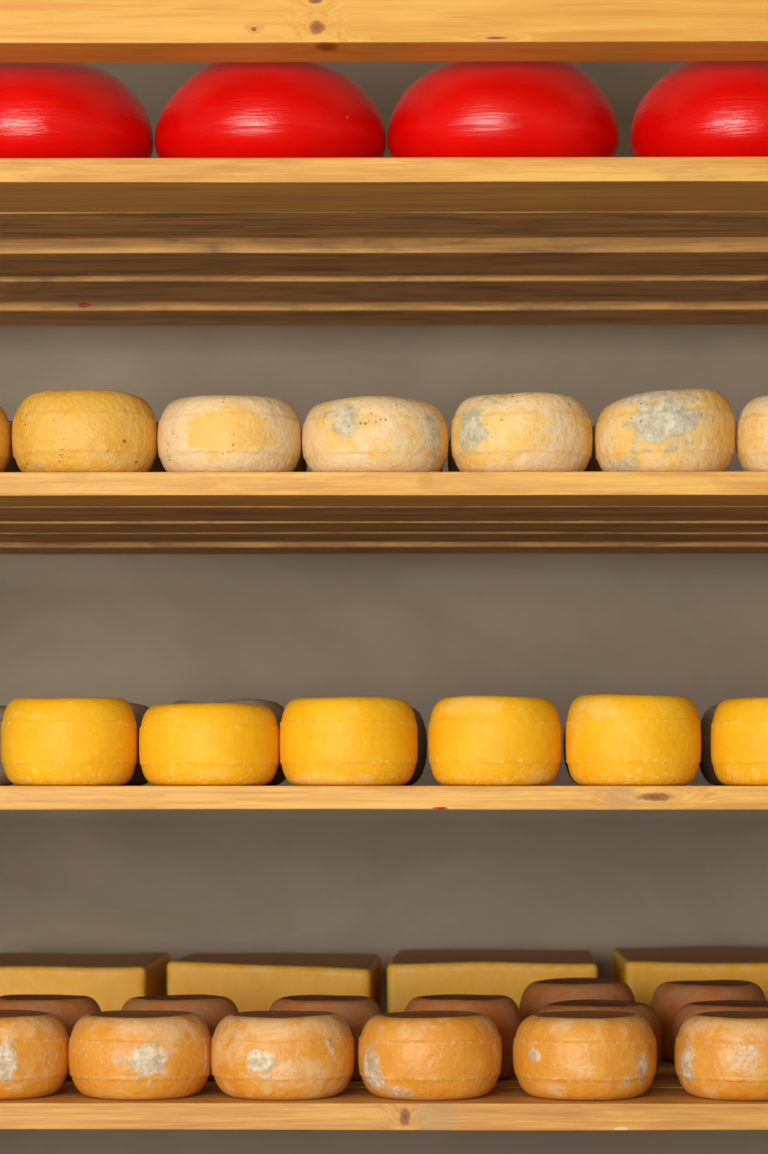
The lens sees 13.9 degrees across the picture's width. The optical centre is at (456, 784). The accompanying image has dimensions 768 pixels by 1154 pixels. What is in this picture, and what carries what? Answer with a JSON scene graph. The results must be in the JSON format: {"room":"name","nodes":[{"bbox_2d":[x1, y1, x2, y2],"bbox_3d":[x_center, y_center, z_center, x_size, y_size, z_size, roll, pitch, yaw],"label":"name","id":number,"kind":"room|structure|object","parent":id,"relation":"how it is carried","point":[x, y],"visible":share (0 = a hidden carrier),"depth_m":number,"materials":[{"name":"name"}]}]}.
{"room":"cheese aging room","nodes":[
{"label":"cheese aging room","id":0,"kind":"room"},
{"bbox_2d":[0,61,767,1153],"bbox_3d":[0.060,-0.450,5.720,6.400,3.000,0.200,0,0,1],"label":"wall","id":1,"kind":"structure","parent":0,"point":[149,630],"depth_m":5.62,"materials":[{"name":"beige paint"}]},
{"bbox_3d":[0.018,1.100,1.710,6.400,0.100,7.820,0,0,1],"label":"floor","id":2,"kind":"structure","parent":0,"visible":0},
{"bbox_3d":[-1.284,-0.075,4.766,0.077,2.250,1.516,0,0,1],"label":"frame","id":3,"kind":"object","parent":2,"relation":"on","visible":0},
{"bbox_2d":[60,1073,682,1087],"bbox_3d":[-0.125,0.422,4.328,2.260,0.035,0.209,0,0,1],"label":"plank","id":4,"kind":"object","parent":3,"relation":"on","point":[660,1080],"visible":0.06,"depth_m":4.27,"materials":[{"name":"brown wood"}]},
{"bbox_2d":[0,994,100,1080],"bbox_3d":[-0.572,0.348,4.351,0.171,0.113,0.170,0,0,1],"label":"cheese wheel","id":5,"kind":"object","parent":4,"relation":"on","point":[69,1008],"visible":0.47,"depth_m":4.29,"materials":[{"name":"orange food"}]},
{"bbox_2d":[122,994,238,1080],"bbox_3d":[-0.382,0.348,4.349,0.172,0.113,0.172,0,0,1],"label":"cheese wheel","id":6,"kind":"object","parent":4,"relation":"on","point":[212,1009],"visible":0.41,"depth_m":4.29,"materials":[{"name":"orange food"}]},
{"bbox_2d":[269,995,381,1080],"bbox_3d":[-0.182,0.349,4.347,0.166,0.112,0.167,0,0,1],"label":"cheese wheel","id":7,"kind":"object","parent":4,"relation":"on","point":[356,1010],"visible":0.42,"depth_m":4.29,"materials":[{"name":"orange food"}]},
{"bbox_2d":[404,994,521,1079],"bbox_3d":[0.007,0.348,4.345,0.170,0.114,0.169,0,0,1],"label":"cheese wheel","id":8,"kind":"object","parent":4,"relation":"on","point":[503,1011],"visible":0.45,"depth_m":4.29,"materials":[{"name":"orange food"}]},
{"bbox_2d":[537,1000,661,1070],"bbox_3d":[0.192,0.351,4.323,0.179,0.106,0.179,0,0,1],"label":"cheese wheel","id":9,"kind":"object","parent":4,"relation":"on","point":[644,1010],"visible":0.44,"depth_m":4.29,"materials":[{"name":"orange food"}]},
{"bbox_2d":[672,1000,767,1062],"bbox_3d":[0.384,0.352,4.322,0.178,0.106,0.179,0,0,1],"label":"cheese wheel","id":10,"kind":"object","parent":4,"relation":"on","point":[687,1010],"visible":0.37,"depth_m":4.29,"materials":[{"name":"orange food"}]},
{"bbox_2d":[0,0,767,61],"bbox_3d":[-0.129,-1.008,3.942,2.440,0.184,0.109,0,0,1],"label":"shelf","id":11,"kind":"object","parent":3,"relation":"attached to","point":[30,30],"visible":1,"depth_m":3.89,"materials":[{"name":"brown wood"}]},
{"bbox_2d":[0,157,767,211],"bbox_3d":[-0.127,-0.781,4.107,2.260,0.032,0.211,0,0,1],"label":"plank","id":12,"kind":"object","parent":3,"relation":"on","point":[394,184],"visible":1,"depth_m":4.02,"materials":[{"name":"brown wood"}]},
{"bbox_2d":[0,62,153,157],"bbox_3d":[-0.556,-0.879,4.171,0.308,0.162,0.307,0,0,1],"label":"cheese wheel","id":13,"kind":"object","parent":12,"relation":"on","point":[48,109],"visible":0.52,"depth_m":4.04,"materials":[{"name":"wax"}]},
{"bbox_2d":[154,62,385,157],"bbox_3d":[-0.247,-0.882,4.168,0.306,0.168,0.305,0,0,1],"label":"cheese wheel","id":14,"kind":"object","parent":12,"relation":"on","point":[223,109],"visible":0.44,"depth_m":4.04,"materials":[{"name":"wax"}]},
{"bbox_2d":[387,61,618,157],"bbox_3d":[0.061,-0.881,4.165,0.313,0.167,0.314,0,0,1],"label":"cheese wheel","id":15,"kind":"object","parent":12,"relation":"on","point":[531,108],"visible":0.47,"depth_m":4.04,"materials":[{"name":"wax"}]},
{"bbox_2d":[630,61,767,156],"bbox_3d":[0.382,-0.879,4.162,0.307,0.163,0.307,0,0,1],"label":"cheese wheel","id":16,"kind":"object","parent":12,"relation":"on","point":[697,108],"visible":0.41,"depth_m":4.04,"materials":[{"name":"wax"}]},
{"bbox_2d":[0,237,767,275],"bbox_3d":[-0.121,-0.782,4.638,2.260,0.032,0.207,0,0,1],"label":"plank","id":17,"kind":"object","parent":3,"relation":"on","point":[569,255],"visible":0.79,"depth_m":4.56,"materials":[{"name":"brown wood"}]},
{"bbox_2d":[0,471,767,506],"bbox_3d":[-0.127,-0.383,4.080,2.260,0.030,0.159,0,0,1],"label":"plank","id":18,"kind":"object","parent":3,"relation":"on","point":[651,488],"visible":1,"depth_m":4.00,"materials":[{"name":"brown wood"}]},
{"bbox_2d":[0,406,11,471],"bbox_3d":[-0.675,-0.451,4.108,0.186,0.106,0.187,0,0,3],"label":"cheese wheel","id":19,"kind":"object","parent":18,"relation":"on","point":[5,426],"visible":0.95,"depth_m":4.09,"materials":[{"name":"orange food"}]},
{"bbox_2d":[12,390,157,471],"bbox_3d":[-0.485,-0.453,4.106,0.190,0.110,0.190,0,0,1],"label":"cheese wheel","id":20,"kind":"object","parent":18,"relation":"on","point":[53,430],"visible":0.83,"depth_m":4.03,"materials":[{"name":"yellow food"}]},
{"bbox_2d":[157,395,301,471],"bbox_3d":[-0.296,-0.452,4.104,0.187,0.108,0.188,0,0,8],"label":"cheese wheel","id":21,"kind":"object","parent":18,"relation":"on","point":[204,433],"visible":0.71,"depth_m":4.03,"materials":[{"name":"beige food"}]},
{"bbox_2d":[302,396,448,471],"bbox_3d":[-0.106,-0.449,4.103,0.191,0.102,0.190,0,0,1],"label":"cheese wheel","id":22,"kind":"object","parent":18,"relation":"on","point":[360,433],"visible":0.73,"depth_m":4.03,"materials":[{"name":"beige food"}]},
{"bbox_2d":[451,392,592,471],"bbox_3d":[0.084,-0.451,4.101,0.184,0.106,0.184,0,0,1],"label":"cheese wheel","id":23,"kind":"object","parent":18,"relation":"on","point":[524,431],"visible":0.8,"depth_m":4.03,"materials":[{"name":"beige food"}]},
{"bbox_2d":[595,388,734,471],"bbox_3d":[0.270,-0.455,4.098,0.183,0.113,0.184,0,0,1],"label":"cheese wheel","id":24,"kind":"object","parent":18,"relation":"on","point":[693,429],"visible":0.84,"depth_m":4.02,"materials":[{"name":"beige food"}]},
{"bbox_2d":[735,395,767,470],"bbox_3d":[0.456,-0.451,4.097,0.188,0.106,0.186,0,0,1],"label":"cheese wheel","id":25,"kind":"object","parent":18,"relation":"on","point":[751,438],"visible":0.83,"depth_m":4.05,"materials":[{"name":"food"}]},
{"bbox_2d":[0,1088,767,1130],"bbox_3d":[-0.127,0.422,4.106,2.260,0.035,0.209,0,0,1],"label":"plank","id":26,"kind":"object","parent":3,"relation":"on","point":[500,1109],"visible":0.8,"depth_m":4.00,"materials":[{"name":"brown wood"}]},
{"bbox_2d":[0,1010,68,1099],"bbox_3d":[-0.598,0.351,4.108,0.185,0.108,0.187,0,0,1],"label":"cheese wheel","id":27,"kind":"object","parent":26,"relation":"on","point":[34,1063],"visible":0.98,"depth_m":4.04,"materials":[{"name":"orange food"}]},
{"bbox_2d":[68,1010,211,1099],"bbox_3d":[-0.413,0.351,4.106,0.187,0.107,0.186,0,0,1],"label":"cheese wheel","id":28,"kind":"object","parent":26,"relation":"on","point":[119,1054],"visible":0.99,"depth_m":4.03,"materials":[{"name":"orange food"}]},
{"bbox_2d":[211,1011,354,1099],"bbox_3d":[-0.227,0.351,4.103,0.187,0.108,0.186,0,0,1],"label":"cheese wheel","id":29,"kind":"object","parent":26,"relation":"on","point":[257,1055],"visible":1,"depth_m":4.03,"materials":[{"name":"orange food"}]},
{"bbox_2d":[358,1010,501,1099],"bbox_3d":[-0.035,0.351,4.102,0.187,0.107,0.187,0,0,13],"label":"cheese wheel","id":30,"kind":"object","parent":26,"relation":"on","point":[443,1054],"visible":1,"depth_m":4.03,"materials":[{"name":"orange food"}]},
{"bbox_2d":[513,1010,656,1099],"bbox_3d":[0.166,0.351,4.099,0.188,0.107,0.186,0,0,30],"label":"cheese wheel","id":31,"kind":"object","parent":26,"relation":"on","point":[590,1054],"visible":1,"depth_m":4.03,"materials":[{"name":"orange food"}]},
{"bbox_2d":[675,1011,767,1100],"bbox_3d":[0.377,0.351,4.097,0.186,0.107,0.186,0,0,1],"label":"cheese wheel","id":32,"kind":"object","parent":26,"relation":"on","point":[720,1055],"visible":1,"depth_m":4.02,"materials":[{"name":"orange food"}]},
{"bbox_2d":[0,275,767,302],"bbox_3d":[-0.119,-0.782,4.892,2.260,0.032,0.210,0,0,1],"label":"plank","id":33,"kind":"object","parent":3,"relation":"on","point":[513,288],"visible":0.7,"depth_m":4.85,"materials":[{"name":"brown wood"}]},
{"bbox_2d":[0,301,767,325],"bbox_3d":[-0.116,-0.782,5.165,2.260,0.032,0.175,0,0,1],"label":"plank","id":34,"kind":"object","parent":3,"relation":"on","point":[683,312],"visible":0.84,"depth_m":5.12,"materials":[{"name":"brown wood"}]},
{"bbox_2d":[0,786,767,809],"bbox_3d":[-0.127,0.017,4.105,2.260,0.031,0.210,0,0,1],"label":"plank","id":35,"kind":"object","parent":3,"relation":"on","point":[11,797],"visible":0.97,"depth_m":4.00,"materials":[{"name":"brown wood"}]},
{"bbox_2d":[1,697,137,785],"bbox_3d":[-0.505,-0.056,4.105,0.177,0.115,0.178,0,0,1],"label":"cheese wheel","id":36,"kind":"object","parent":35,"relation":"on","point":[79,741],"visible":1,"depth_m":4.03,"materials":[{"name":"yellow food"}]},
{"bbox_2d":[139,703,279,785],"bbox_3d":[-0.322,-0.052,4.103,0.183,0.107,0.182,0,0,1],"label":"cheese wheel","id":37,"kind":"object","parent":35,"relation":"on","point":[181,744],"visible":1,"depth_m":4.03,"materials":[{"name":"yellow food"}]},
{"bbox_2d":[279,697,417,785],"bbox_3d":[-0.141,-0.056,4.101,0.180,0.115,0.180,0,0,1],"label":"cheese wheel","id":38,"kind":"object","parent":35,"relation":"on","point":[324,741],"visible":1,"depth_m":4.03,"materials":[{"name":"yellow food"}]},
{"bbox_2d":[428,695,561,785],"bbox_3d":[0.049,-0.057,4.099,0.174,0.116,0.174,0,0,1],"label":"cheese wheel","id":39,"kind":"object","parent":35,"relation":"on","point":[477,740],"visible":1,"depth_m":4.03,"materials":[{"name":"yellow food"}]},
{"bbox_2d":[565,694,700,785],"bbox_3d":[0.229,-0.058,4.097,0.176,0.119,0.176,0,0,1],"label":"cheese wheel","id":40,"kind":"object","parent":35,"relation":"on","point":[611,739],"visible":1,"depth_m":4.02,"materials":[{"name":"yellow food"}]},
{"bbox_2d":[711,697,767,785],"bbox_3d":[0.418,-0.056,4.095,0.176,0.114,0.176,0,0,1],"label":"cheese wheel","id":41,"kind":"object","parent":35,"relation":"on","point":[739,726],"visible":1,"depth_m":4.03,"materials":[{"name":"yellow food"}]},
{"bbox_2d":[0,542,767,553],"bbox_3d":[-0.118,-0.383,4.949,2.260,0.030,0.147,0,0,1],"label":"plank","id":42,"kind":"object","parent":3,"relation":"on","point":[5,547],"visible":0.47,"depth_m":4.89,"materials":[{"name":"brown wood"}]},
{"bbox_2d":[0,521,767,532],"bbox_3d":[-0.123,-0.383,4.507,2.260,0.031,0.160,0,0,1],"label":"plank","id":43,"kind":"object","parent":3,"relation":"on","point":[5,526],"visible":0.5,"depth_m":4.48,"materials":[{"name":"brown wood"}]},
{"bbox_2d":[0,532,767,541],"bbox_3d":[-0.121,-0.383,4.698,2.260,0.031,0.157,0,0,1],"label":"plank","id":44,"kind":"object","parent":3,"relation":"on","point":[4,536],"visible":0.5,"depth_m":4.67,"materials":[{"name":"brown wood"}]},
{"bbox_2d":[0,211,767,237],"bbox_3d":[-0.125,-0.782,4.315,2.260,0.032,0.194,0,0,1],"label":"plank","id":45,"kind":"object","parent":3,"relation":"on","point":[492,224],"visible":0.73,"depth_m":4.30,"materials":[{"name":"brown wood"}]},
{"bbox_2d":[0,506,767,520],"bbox_3d":[-0.125,-0.383,4.287,2.260,0.030,0.217,0,0,1],"label":"plank","id":46,"kind":"object","parent":3,"relation":"on","point":[56,513],"visible":0.48,"depth_m":4.28,"materials":[{"name":"brown wood"}]},
{"bbox_2d":[3,421,21,471],"bbox_3d":[-0.660,-0.449,4.307,0.181,0.101,0.182,0,0,1],"label":"cheese wheel","id":47,"kind":"object","parent":46,"relation":"on","point":[12,466],"visible":0.05,"depth_m":4.24,"materials":[{"name":"food"}]},
{"bbox_2d":[149,422,166,471],"bbox_3d":[-0.477,-0.448,4.306,0.181,0.100,0.182,0,0,1],"label":"cheese wheel","id":48,"kind":"object","parent":46,"relation":"on","point":[157,466],"visible":0.02,"depth_m":4.25,"materials":[{"name":"brown food"}]},
{"bbox_2d":[293,450,306,471],"bbox_3d":[-0.295,-0.449,4.303,0.185,0.102,0.185,0,0,1],"label":"cheese wheel","id":49,"kind":"object","parent":46,"relation":"on","point":[301,466],"visible":0.02,"depth_m":4.27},
{"bbox_2d":[448,436,459,471],"bbox_3d":[0.078,-0.448,4.300,0.181,0.101,0.181,0,0,1],"label":"cheese wheel","id":50,"kind":"object","parent":46,"relation":"on","point":[452,467],"visible":0.02,"depth_m":4.27,"materials":[{"name":"food"}]},
{"bbox_2d":[584,424,602,471],"bbox_3d":[0.263,-0.448,4.298,0.181,0.100,0.181,0,0,1],"label":"cheese wheel","id":51,"kind":"object","parent":46,"relation":"on","point":[593,465],"visible":0.04,"depth_m":4.25,"materials":[{"name":"brown food"}]},
{"bbox_2d":[656,1059,675,1072],"bbox_3d":[-0.122,0.422,4.627,2.260,0.034,0.211,0,0,1],"label":"plank","id":52,"kind":"object","parent":3,"relation":"on","point":[664,1066],"visible":0.02,"depth_m":4.52,"materials":[{"name":"brown wood"}]},
{"bbox_2d":[519,977,634,1020],"bbox_3d":[0.177,0.345,4.624,0.174,0.119,0.174,0,0,1],"label":"cheese wheel","id":53,"kind":"object","parent":52,"relation":"on","point":[537,994],"visible":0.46,"depth_m":4.57,"materials":[{"name":"orange food"}]},
{"bbox_2d":[650,980,765,1061],"bbox_3d":[0.369,0.346,4.622,0.174,0.116,0.173,0,0,1],"label":"cheese wheel","id":54,"kind":"object","parent":52,"relation":"on","point":[669,997],"visible":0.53,"depth_m":4.57,"materials":[{"name":"orange food"}]},
{"bbox_3d":[-0.125,0.016,4.322,2.260,0.031,0.201,0,0,1],"label":"plank","id":55,"kind":"object","parent":3,"relation":"on","visible":0},
{"bbox_2d":[0,706,12,785],"bbox_3d":[-0.681,-0.057,4.325,0.179,0.115,0.178,0,0,1],"label":"cheese wheel","id":56,"kind":"object","parent":55,"relation":"on","point":[4,781],"visible":0.24,"depth_m":4.28,"materials":[{"name":"food"}]},
{"bbox_2d":[119,702,148,785],"bbox_3d":[-0.498,-0.057,4.323,0.179,0.115,0.180,0,0,1],"label":"cheese wheel","id":57,"kind":"object","parent":55,"relation":"on","point":[138,778],"visible":0.12,"depth_m":4.28,"materials":[{"name":"food"}]},
{"bbox_2d":[173,699,285,785],"bbox_3d":[-0.314,-0.058,4.322,0.178,0.118,0.179,0,0,1],"label":"cheese wheel","id":58,"kind":"object","parent":55,"relation":"on","point":[278,710],"visible":0.2,"depth_m":4.28,"materials":[{"name":"food"}]},
{"bbox_2d":[399,707,426,785],"bbox_3d":[-0.131,-0.056,4.320,0.179,0.113,0.179,0,0,1],"label":"cheese wheel","id":59,"kind":"object","parent":55,"relation":"on","point":[422,737],"visible":0.12,"depth_m":4.29,"materials":[{"name":"food"}]},
{"bbox_2d":[564,726,582,785],"bbox_3d":[0.236,-0.056,4.316,0.179,0.113,0.178,0,0,1],"label":"cheese wheel","id":60,"kind":"object","parent":55,"relation":"on","point":[566,764],"visible":0.03,"depth_m":4.30,"materials":[{"name":"food"}]},
{"bbox_2d":[699,705,728,785],"bbox_3d":[0.419,-0.054,4.314,0.179,0.111,0.179,0,0,1],"label":"cheese wheel","id":61,"kind":"object","parent":55,"relation":"on","point":[706,766],"visible":0.22,"depth_m":4.28,"materials":[{"name":"food"}]},
{"bbox_3d":[-0.115,0.422,5.231,2.260,0.034,0.402,0,0,1],"label":"plank","id":62,"kind":"object","parent":3,"relation":"on","visible":0},
{"bbox_2d":[0,952,170,1011],"bbox_3d":[-0.665,0.345,5.197,0.348,0.120,0.360,0,0,1],"label":"cheese block","id":63,"kind":"object","parent":62,"relation":"on","point":[111,980],"visible":0.52,"depth_m":5.02,"materials":[{"name":"yellow food"}]},
{"bbox_2d":[167,953,380,1011],"bbox_3d":[-0.296,0.343,5.193,0.327,0.124,0.360,0,0,1],"label":"cheese block","id":64,"kind":"object","parent":62,"relation":"on","point":[252,981],"visible":0.52,"depth_m":5.01,"materials":[{"name":"yellow food"}]},
{"bbox_2d":[387,949,597,1012],"bbox_3d":[0.060,0.342,5.225,0.338,0.125,0.430,0,0,1],"label":"cheese block","id":65,"kind":"object","parent":62,"relation":"on","point":[411,973],"visible":0.48,"depth_m":5.01,"materials":[{"name":"yellow food"}]},
{"bbox_2d":[611,946,767,1005],"bbox_3d":[0.447,0.342,5.236,0.361,0.126,0.460,0,0,0],"label":"cheese block","id":66,"kind":"object","parent":62,"relation":"on","point":[643,970],"visible":0.47,"depth_m":5.01,"materials":[{"name":"yellow food"}]}
]}

